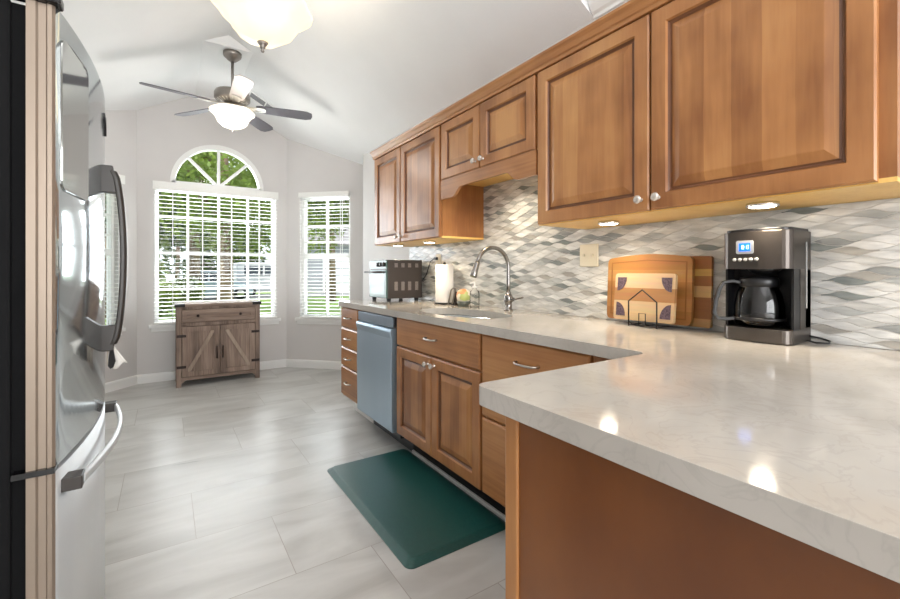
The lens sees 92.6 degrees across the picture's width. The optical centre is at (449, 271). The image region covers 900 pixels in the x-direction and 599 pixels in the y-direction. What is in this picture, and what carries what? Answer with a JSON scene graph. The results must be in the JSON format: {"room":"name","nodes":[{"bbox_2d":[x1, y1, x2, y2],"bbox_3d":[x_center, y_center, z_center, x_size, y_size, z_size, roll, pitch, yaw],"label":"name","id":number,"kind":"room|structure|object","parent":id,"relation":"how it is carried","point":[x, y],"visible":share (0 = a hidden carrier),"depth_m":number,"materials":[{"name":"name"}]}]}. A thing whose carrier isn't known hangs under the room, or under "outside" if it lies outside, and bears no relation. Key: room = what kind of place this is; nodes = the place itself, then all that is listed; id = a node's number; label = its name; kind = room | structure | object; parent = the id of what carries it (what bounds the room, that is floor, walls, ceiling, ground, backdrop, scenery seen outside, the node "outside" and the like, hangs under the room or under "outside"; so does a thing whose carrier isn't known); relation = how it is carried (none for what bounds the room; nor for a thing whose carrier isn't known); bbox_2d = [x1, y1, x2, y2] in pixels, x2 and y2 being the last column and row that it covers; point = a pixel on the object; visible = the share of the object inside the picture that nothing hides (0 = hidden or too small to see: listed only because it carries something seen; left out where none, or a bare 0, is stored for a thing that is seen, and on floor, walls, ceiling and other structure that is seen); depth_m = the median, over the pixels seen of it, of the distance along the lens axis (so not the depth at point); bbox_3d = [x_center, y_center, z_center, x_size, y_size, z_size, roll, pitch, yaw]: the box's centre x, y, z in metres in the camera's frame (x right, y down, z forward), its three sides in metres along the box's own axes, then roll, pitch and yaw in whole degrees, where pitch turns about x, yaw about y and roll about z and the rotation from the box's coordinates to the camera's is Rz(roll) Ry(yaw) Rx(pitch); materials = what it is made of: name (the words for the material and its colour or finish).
{"room":"kitchen","nodes":[
{"label":"kitchen","id":0,"kind":"room"},
{"bbox_2d":[105,110,136,382],"bbox_3d":[-3.417,-0.270,3.758,0.140,2.839,1.360,0,0,12],"label":"wall","id":1,"kind":"structure","parent":0,"point":[121,139],"depth_m":4.31,"materials":[{"name":"paint"}]},
{"bbox_2d":[105,193,125,334],"bbox_3d":[-3.347,-0.142,3.912,0.135,1.535,0.730,0,0,12],"label":"window","id":2,"kind":"structure","parent":1,"relation":"in","point":[110,198],"depth_m":4.20,"materials":[{"name":"white paint"}]},
{"bbox_2d":[105,174,124,327],"bbox_3d":[-3.285,-0.200,3.899,0.061,1.491,0.670,0,0,12],"label":"window blind","id":3,"kind":"object","parent":2,"relation":"attached to","point":[122,177],"visible":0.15,"depth_m":4.11,"materials":[{"name":"white plastic"}]},
{"bbox_2d":[105,375,136,392],"bbox_3d":[-3.341,1.103,3.742,0.014,0.095,1.360,0,0,12],"label":"baseboard","id":4,"kind":"structure","parent":1,"relation":"attached to","point":[111,386],"depth_m":4.22,"materials":[{"name":"white paint"}]},
{"bbox_2d":[137,95,285,374],"bbox_3d":[-2.637,-0.405,4.873,1.470,3.110,0.140,0,0,-33],"label":"wall","id":5,"kind":"structure","parent":0,"point":[163,137],"depth_m":4.58,"materials":[{"name":"paint"}]},
{"bbox_2d":[137,359,285,383],"bbox_3d":[-2.595,1.103,4.809,1.470,0.095,0.014,0,0,-33],"label":"baseboard","id":6,"kind":"structure","parent":5,"relation":"attached to","point":[170,375],"depth_m":4.54,"materials":[{"name":"white paint"}]},
{"bbox_2d":[149,189,280,331],"bbox_3d":[-2.604,-0.142,4.850,1.300,1.535,0.135,0,0,-33],"label":"window","id":7,"kind":"structure","parent":5,"relation":"in","point":[269,321],"depth_m":4.87,"materials":[{"name":"white paint"}]},
{"bbox_2d":[153,180,277,324],"bbox_3d":[-2.569,-0.200,4.797,1.230,1.491,0.061,0,0,-33],"label":"window blind","id":8,"kind":"object","parent":7,"relation":"attached to","point":[162,185],"visible":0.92,"depth_m":4.74,"materials":[{"name":"white plastic"}]},
{"bbox_2d":[170,145,263,190],"bbox_3d":[-2.610,-1.177,4.853,0.926,0.483,0.100,0,0,-33],"label":"window","id":9,"kind":"structure","parent":5,"relation":"in","point":[204,148],"depth_m":4.84,"materials":[{"name":"white paint"}]},
{"bbox_2d":[11,0,593,164],"bbox_3d":[-0.349,-1.488,1.028,4.950,1.484,9.300,0,0,-33],"label":"ceiling","id":10,"kind":"structure","parent":0,"point":[366,72],"depth_m":3.24,"materials":[{"name":"paint"}]},
{"bbox_2d":[139,49,311,131],"bbox_3d":[-1.937,-1.583,3.862,1.256,0.691,1.206,0,0,6],"label":"ceiling fan","id":11,"kind":"object","parent":10,"relation":"hanging from","point":[232,112],"visible":1,"depth_m":3.72,"materials":[{"name":"grey metal"}]},
{"bbox_2d":[210,0,312,52],"bbox_3d":[-1.034,-1.615,2.373,0.542,0.813,0.498,0,0,-33],"label":"ceiling light","id":12,"kind":"object","parent":10,"relation":"hanging from","point":[268,24],"visible":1,"depth_m":2.28,"materials":[{"name":"white glass"}]},
{"bbox_2d":[248,90,280,118],"bbox_3d":[-1.976,-1.792,4.603,0.340,0.185,0.180,0,0,-33],"label":"ceiling vent","id":13,"kind":"object","parent":10,"relation":"in","point":[254,96],"visible":0.57,"depth_m":4.56,"materials":[{"name":"white paint"}]},
{"bbox_2d":[104,367,504,598],"bbox_3d":[-0.300,1.210,1.090,5.100,0.120,9.350,0,0,-33],"label":"floor","id":14,"kind":"structure","parent":0,"point":[222,487],"depth_m":2.14,"materials":[{"name":"grey tile"}]},
{"bbox_2d":[0,0,126,598],"bbox_3d":[-1.349,0.274,1.097,0.838,1.752,0.842,0,0,-33],"label":"refrigerator","id":15,"kind":"object","parent":14,"relation":"on","point":[55,178],"visible":1,"depth_m":0.93,"materials":[{"name":"silver metal"}]},
{"bbox_2d":[107,349,115,368],"bbox_3d":[-1.065,0.266,1.352,0.022,0.076,0.010,0,0,-33],"label":"strap","id":16,"kind":"object","parent":15,"relation":"hanging from","point":[111,361],"visible":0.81,"depth_m":1.35,"materials":[{"name":"black"}]},
{"bbox_2d":[113,346,127,368],"bbox_3d":[-1.058,0.272,1.374,0.048,0.075,0.009,0,0,-33],"label":"scrap","id":17,"kind":"object","parent":15,"relation":"hanging from","point":[119,358],"visible":0.73,"depth_m":1.37,"materials":[{"name":"white paper"}]},
{"bbox_2d":[174,300,260,387],"bbox_3d":[-2.475,0.735,4.595,0.797,0.830,0.370,0,0,-33],"label":"sideboard","id":18,"kind":"object","parent":14,"relation":"on","point":[213,338],"visible":1,"depth_m":4.46,"materials":[{"name":"brown wood"}]},
{"bbox_2d":[341,307,373,422],"bbox_3d":[-0.538,0.714,3.521,0.675,0.873,0.370,0,0,-33],"label":"base cabinet","id":19,"kind":"object","parent":14,"relation":"on","point":[349,316],"visible":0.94,"depth_m":3.34,"materials":[{"name":"brown wood"}]},
{"bbox_2d":[356,311,413,450],"bbox_3d":[-0.265,0.716,3.098,0.628,0.868,0.626,0,0,-33],"label":"dishwasher","id":20,"kind":"object","parent":14,"relation":"on","point":[377,345],"visible":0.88,"depth_m":2.86,"materials":[{"name":"grey metal"}]},
{"bbox_2d":[327,449,504,568],"bbox_3d":[-0.223,1.139,2.220,0.524,0.022,1.020,0,0,-33],"label":"floor mat","id":21,"kind":"object","parent":14,"relation":"on","point":[422,517],"visible":0.88,"depth_m":2.06,"materials":[{"name":"green plastic"}]},
{"bbox_2d":[397,317,501,512],"bbox_3d":[0.152,0.714,2.476,0.675,0.873,0.859,0,0,-33],"label":"base cabinet","id":22,"kind":"object","parent":14,"relation":"on","point":[439,368],"visible":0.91,"depth_m":2.23,"materials":[{"name":"brown wood"}]},
{"bbox_2d":[412,450,504,520],"bbox_3d":[0.234,1.140,2.018,0.012,0.020,1.710,0,0,-33],"label":"trim","id":23,"kind":"structure","parent":14,"relation":"on","point":[495,511],"depth_m":2.27,"materials":[{"name":"white paint"}]},
{"bbox_2d":[482,334,593,514],"bbox_3d":[0.557,0.714,1.863,0.675,0.873,0.604,0,0,-33],"label":"base cabinet","id":24,"kind":"object","parent":14,"relation":"on","point":[502,358],"visible":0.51,"depth_m":1.83,"materials":[{"name":"brown wood"}]},
{"bbox_2d":[594,356,611,362],"bbox_3d":[0.819,0.714,1.506,0.634,0.873,0.271,0,0,-33],"label":"base cabinet","id":25,"kind":"object","parent":14,"relation":"on","point":[596,359],"visible":0.02,"depth_m":1.42,"materials":[{"name":"brown wood"}]},
{"bbox_2d":[505,416,899,598],"bbox_3d":[0.866,0.714,0.870,1.256,0.873,0.837,0,0,-33],"label":"base cabinet","id":26,"kind":"object","parent":14,"relation":"on","point":[580,523],"visible":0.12,"depth_m":0.65,"materials":[{"name":"brown wood"}]},
{"bbox_2d":[338,298,899,582],"bbox_3d":[0.111,0.255,1.982,1.290,0.040,3.665,0,0,-33],"label":"countertop","id":27,"kind":"structure","parent":26,"relation":"on","point":[800,441],"depth_m":0.71,"materials":[{"name":"stone"}]},
{"bbox_2d":[364,257,437,301],"bbox_3d":[-0.410,0.058,3.518,0.430,0.352,0.487,0,0,-33],"label":"toaster oven","id":28,"kind":"object","parent":27,"relation":"on","point":[388,279],"visible":1,"depth_m":3.44,"materials":[{"name":"grey metal"}]},
{"bbox_2d":[448,287,458,304],"bbox_3d":[0.035,0.172,3.067,0.070,0.124,0.090,0,0,-33],"label":"sponge caddy","id":29,"kind":"object","parent":27,"relation":"on","point":[454,299],"visible":0.66,"depth_m":3.06,"materials":[{"name":"grey metal"}]},
{"bbox_2d":[450,292,457,304],"bbox_3d":[0.037,0.187,3.065,0.050,0.094,0.065,0,0,-33],"label":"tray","id":30,"kind":"object","parent":29,"relation":"on","point":[454,299],"depth_m":3.06,"materials":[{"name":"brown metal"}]},
{"bbox_2d":[456,289,470,306],"bbox_3d":[0.093,0.174,2.944,0.100,0.120,0.100,0,0,-33],"label":"jar","id":31,"kind":"object","parent":27,"relation":"on","point":[463,296],"visible":1,"depth_m":2.91,"materials":[{"name":"multicoloured glass"}]},
{"bbox_2d":[456,289,470,300],"bbox_3d":[0.093,0.165,2.944,0.100,0.101,0.100,0,0,-33],"label":"fruit","id":32,"kind":"object","parent":31,"relation":"on","point":[463,294],"depth_m":2.91,"materials":[{"name":"food"}]},
{"bbox_2d":[457,301,469,306],"bbox_3d":[0.093,0.216,2.944,0.092,0.035,0.092,0,0,-33],"label":"bowl","id":33,"kind":"object","parent":31,"relation":"on","point":[460,303],"depth_m":2.91,"materials":[{"name":"grey"}]},
{"bbox_2d":[439,314,491,318],"bbox_3d":[0.076,0.368,2.489,0.371,0.184,0.742,0,0,-33],"label":"sink","id":34,"kind":"object","parent":27,"relation":"in","point":[454,315],"visible":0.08,"depth_m":2.74,"materials":[{"name":"silver metal"}]},
{"bbox_2d":[470,282,478,306],"bbox_3d":[0.163,0.150,2.864,0.064,0.168,0.064,0,0,4],"label":"soap bottle","id":35,"kind":"object","parent":27,"relation":"on","point":[474,285],"visible":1,"depth_m":2.86,"materials":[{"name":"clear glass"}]},
{"bbox_2d":[470,246,522,310],"bbox_3d":[0.277,0.039,2.512,0.315,0.392,0.159,0,0,-33],"label":"kitchen faucet","id":36,"kind":"object","parent":27,"relation":"on","point":[508,298],"visible":1,"depth_m":2.60,"materials":[{"name":"silver metal"}]},
{"bbox_2d":[628,289,668,328],"bbox_3d":[0.844,0.152,1.833,0.091,0.160,0.133,0,0,-33],"label":"rack","id":37,"kind":"object","parent":27,"relation":"on","point":[638,323],"visible":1,"depth_m":1.81,"materials":[{"name":"black metal"}]},
{"bbox_2d":[613,273,677,323],"bbox_3d":[0.833,0.109,1.849,0.036,0.206,0.277,0,0,-33],"label":"cutting board","id":38,"kind":"object","parent":37,"relation":"on","point":[662,288],"visible":1,"depth_m":1.83,"materials":[{"name":"beige wood"}]},
{"bbox_2d":[607,254,694,325],"bbox_3d":[0.870,0.070,1.896,0.033,0.298,0.395,0,0,-33],"label":"cutting board","id":39,"kind":"object","parent":27,"relation":"on","point":[683,266],"visible":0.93,"depth_m":1.82,"materials":[{"name":"brown wood"}]},
{"bbox_2d":[690,256,713,327],"bbox_3d":[0.950,0.078,1.823,0.026,0.287,0.305,0,0,-33],"label":"cutting board","id":40,"kind":"object","parent":27,"relation":"on","point":[704,265],"visible":0.41,"depth_m":1.72,"materials":[{"name":"brown wood"}]},
{"bbox_2d":[724,227,830,344],"bbox_3d":[1.100,0.044,1.460,0.192,0.379,0.260,0,0,-33],"label":"coffee maker","id":41,"kind":"object","parent":27,"relation":"on","point":[784,253],"visible":0.94,"depth_m":1.44,"materials":[{"name":"black metal"}]},
{"bbox_2d":[712,276,786,327],"bbox_3d":[1.051,0.099,1.499,0.170,0.172,0.192,0,0,-33],"label":"glass carafe","id":42,"kind":"object","parent":41,"relation":"on","point":[752,281],"visible":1,"depth_m":1.46,"materials":[{"name":"black glass"}]},
{"bbox_2d":[286,138,362,360],"bbox_3d":[-1.305,-0.251,5.152,1.360,2.802,0.140,0,0,12],"label":"wall","id":43,"kind":"structure","parent":0,"point":[308,169],"depth_m":5.15,"materials":[{"name":"paint"}]},
{"bbox_2d":[286,359,342,369],"bbox_3d":[-1.321,1.103,5.077,1.360,0.095,0.014,0,0,12],"label":"baseboard","id":44,"kind":"structure","parent":43,"relation":"attached to","point":[319,364],"depth_m":5.13,"materials":[{"name":"white paint"}]},
{"bbox_2d":[295,197,349,324],"bbox_3d":[-1.484,-0.142,5.151,0.750,1.535,0.135,0,0,12],"label":"window","id":45,"kind":"structure","parent":43,"relation":"in","point":[322,321],"depth_m":5.17,"materials":[{"name":"white paint"}]},
{"bbox_2d":[298,191,349,318],"bbox_3d":[-1.487,-0.200,5.086,0.640,1.491,0.061,0,0,12],"label":"window blind","id":46,"kind":"object","parent":45,"relation":"attached to","point":[340,194],"visible":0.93,"depth_m":5.07,"materials":[{"name":"white plastic"}]},
{"bbox_2d":[363,153,366,299],"bbox_3d":[-0.731,-0.074,4.874,0.492,2.449,0.120,0,0,-33],"label":"wall","id":47,"kind":"structure","parent":0,"point":[364,155],"depth_m":4.74,"materials":[{"name":"paint"}]},
{"bbox_2d":[367,0,899,350],"bbox_3d":[1.331,-0.490,1.425,0.148,3.280,7.910,0,0,-33],"label":"wall","id":48,"kind":"structure","parent":0,"point":[855,246],"depth_m":1.97,"materials":[{"name":"tile"}]},
{"bbox_2d":[375,126,483,246],"bbox_3d":[-0.220,-0.601,3.297,0.393,0.758,1.055,0,0,-33],"label":"upper cabinet","id":49,"kind":"object","parent":48,"relation":"attached to","point":[410,210],"visible":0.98,"depth_m":3.00,"materials":[{"name":"brown wood"}]},
{"bbox_2d":[435,254,440,268],"bbox_3d":[-0.098,-0.085,3.446,0.008,0.116,0.075,0,0,-33],"label":"wall outlet","id":50,"kind":"object","parent":48,"relation":"attached to","point":[437,262],"visible":0.84,"depth_m":3.43,"materials":[{"name":"beige plastic"}]},
{"bbox_2d":[441,75,537,199],"bbox_3d":[0.308,-0.723,2.497,0.393,0.515,0.854,0,0,-33],"label":"upper cabinet","id":51,"kind":"object","parent":48,"relation":"attached to","point":[495,141],"visible":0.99,"depth_m":2.33,"materials":[{"name":"brown wood"}]},
{"bbox_2d":[580,244,598,266],"bbox_3d":[0.712,-0.085,2.214,0.016,0.116,0.115,0,0,-33],"label":"light switch","id":52,"kind":"object","parent":48,"relation":"attached to","point":[589,253],"visible":1,"depth_m":2.21,"materials":[{"name":"beige plastic"}]},
{"bbox_2d":[587,0,627,18],"bbox_3d":[2.042,-1.343,0.165,0.070,0.105,4.825,0,0,-33],"label":"trim","id":53,"kind":"structure","parent":48,"relation":"attached to","point":[598,8],"depth_m":2.13,"materials":[{"name":"white paint"}]},
{"bbox_2d":[409,175,899,350],"bbox_3d":[0.512,-0.175,2.538,0.008,0.818,3.170,0,0,-33],"label":"backsplash","id":54,"kind":"structure","parent":48,"relation":"attached to","point":[855,246],"depth_m":1.86,"materials":[{"name":"grey tile"}]},
{"bbox_2d":[538,0,899,228],"bbox_3d":[0.879,-0.601,1.633,0.393,0.758,1.209,0,0,-33],"label":"upper cabinet","id":55,"kind":"object","parent":48,"relation":"attached to","point":[690,109],"visible":0.99,"depth_m":1.37,"materials":[{"name":"brown wood"}]},
{"bbox_2d":[370,0,673,159],"bbox_3d":[0.224,-0.977,2.350,0.096,0.058,3.126,0,0,-33],"label":"crown molding","id":56,"kind":"structure","parent":55,"relation":"attached to","point":[631,11],"depth_m":2.00,"materials":[{"name":"brown wood"}]},
{"bbox_2d":[598,220,619,224],"bbox_3d":[0.696,-0.214,1.886,0.090,0.016,0.090,0,0,-33],"label":"puck light","id":57,"kind":"object","parent":55,"relation":"attached to","point":[607,222],"visible":1,"depth_m":1.85,"materials":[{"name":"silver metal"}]},
{"bbox_2d":[746,201,779,208],"bbox_3d":[1.004,-0.214,1.382,0.090,0.016,0.090,0,0,-33],"label":"puck light","id":58,"kind":"object","parent":55,"relation":"attached to","point":[762,204],"visible":1,"depth_m":1.36,"materials":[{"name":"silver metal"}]},
{"bbox_3d":[-0.040,0.079,3.173,0.150,0.309,0.150,0,0,-33],"label":"paper towel holder","id":59,"kind":"object","parent":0,"visible":0},
{"bbox_2d":[435,265,453,302],"bbox_3d":[-0.040,0.085,3.173,0.134,0.277,0.134,0,0,-33],"label":"paper towel roll","id":60,"kind":"object","parent":59,"relation":"on","point":[444,273],"visible":0.94,"depth_m":3.11,"materials":[{"name":"white paper"}]},
{"label":"outside","id":61,"kind":"structure","parent":0,"visible":0},
{"bbox_2d":[201,292,348,299],"bbox_3d":[-6.586,1.442,29.206,18.800,0.015,5.000,0,0,-33],"label":"driveway","id":62,"kind":"structure","parent":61,"point":[207,297],"depth_m":25.34,"materials":[{"name":"concrete"}]},
{"bbox_2d":[201,271,252,298],"bbox_3d":[-12.430,0.685,22.812,3.400,1.500,1.730,0,0,-33],"label":"parked car","id":63,"kind":"object","parent":62,"relation":"on","point":[207,279],"visible":0.3,"depth_m":22.05,"materials":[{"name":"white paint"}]},
{"bbox_2d":[233,262,270,296],"bbox_3d":[-11.194,0.435,26.384,3.600,2.000,1.930,0,0,-33],"label":"van","id":64,"kind":"object","parent":62,"relation":"on","point":[265,269],"visible":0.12,"depth_m":25.19,"materials":[{"name":"grey paint"}]},
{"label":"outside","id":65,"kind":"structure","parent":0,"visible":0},
{"bbox_2d":[105,283,348,324],"bbox_3d":[-12.570,1.525,37.178,100.000,0.150,64.100,0,0,-33],"label":"lawn","id":66,"kind":"structure","parent":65,"point":[345,298],"depth_m":18.07,"materials":[{"name":"green plant"}]},
{"bbox_2d":[105,192,192,317],"bbox_3d":[-11.102,-2.838,13.739,6.521,8.579,6.484,0,0,-33],"label":"tree","id":67,"kind":"object","parent":66,"relation":"on","point":[175,206],"visible":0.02,"depth_m":15.40,"materials":[{"name":"green plant"}]},
{"bbox_2d":[159,211,180,280],"bbox_3d":[-20.856,-2.170,26.021,8.409,7.919,5.280,0,0,-33],"label":"thicket","id":68,"kind":"object","parent":66,"relation":"on","point":[163,245],"visible":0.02,"depth_m":27.08,"materials":[{"name":"green plant"}]},
{"bbox_2d":[159,277,183,316],"bbox_3d":[-9.421,0.794,13.547,1.920,1.347,1.893,0,0,-33],"label":"shrub","id":69,"kind":"object","parent":66,"relation":"on","point":[176,293],"visible":0.2,"depth_m":13.52,"materials":[{"name":"green plant"}]},
{"bbox_2d":[173,276,205,301],"bbox_3d":[-11.225,0.776,18.338,1.472,1.370,1.482,0,0,-33],"label":"shrub","id":70,"kind":"object","parent":66,"relation":"on","point":[198,284],"visible":0.53,"depth_m":18.12,"materials":[{"name":"green plant"}]},
{"bbox_2d":[159,153,255,301],"bbox_3d":[-11.876,-3.461,19.042,7.699,9.823,7.077,0,0,-33],"label":"tree","id":71,"kind":"object","parent":66,"relation":"on","point":[194,261],"visible":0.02,"depth_m":18.69,"materials":[{"name":"green plant"}]},
{"bbox_2d":[159,212,270,277],"bbox_3d":[-20.033,-3.711,37.073,9.218,11.176,5.012,0,0,-33],"label":"thicket","id":72,"kind":"object","parent":66,"relation":"on","point":[210,265],"visible":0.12,"depth_m":35.89,"materials":[{"name":"green plant"}]},
{"bbox_2d":[159,151,320,300],"bbox_3d":[-5.597,-2.404,11.184,3.730,7.708,5.498,0,0,25],"label":"tree","id":73,"kind":"object","parent":66,"relation":"on","point":[187,168],"visible":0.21,"depth_m":10.39,"materials":[{"name":"green plant"}]},
{"bbox_2d":[203,151,322,224],"bbox_3d":[-5.827,-2.519,14.704,4.291,7.939,6.072,0,0,18],"label":"tree","id":74,"kind":"object","parent":66,"relation":"on","point":[310,201],"visible":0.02,"depth_m":13.85,"materials":[{"name":"green plant"}]},
{"bbox_2d":[260,199,348,253],"bbox_3d":[-2.866,-1.996,13.464,5.435,6.895,4.593,0,0,-33],"label":"tree","id":75,"kind":"object","parent":66,"relation":"on","point":[347,201],"visible":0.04,"depth_m":13.62,"materials":[{"name":"green plant"}]},
{"bbox_2d":[260,199,348,301],"bbox_3d":[-5.749,-3.323,21.288,5.945,9.548,7.303,0,0,-3],"label":"tree","id":76,"kind":"object","parent":66,"relation":"on","point":[331,266],"visible":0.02,"depth_m":21.09,"materials":[{"name":"green plant"}]},
{"bbox_2d":[308,227,348,290],"bbox_3d":[-7.469,-1.200,36.712,12.800,5.300,7.500,0,0,-33],"label":"house","id":77,"kind":"structure","parent":66,"relation":"on","point":[313,264],"depth_m":31.62,"materials":[{"name":"grey"}]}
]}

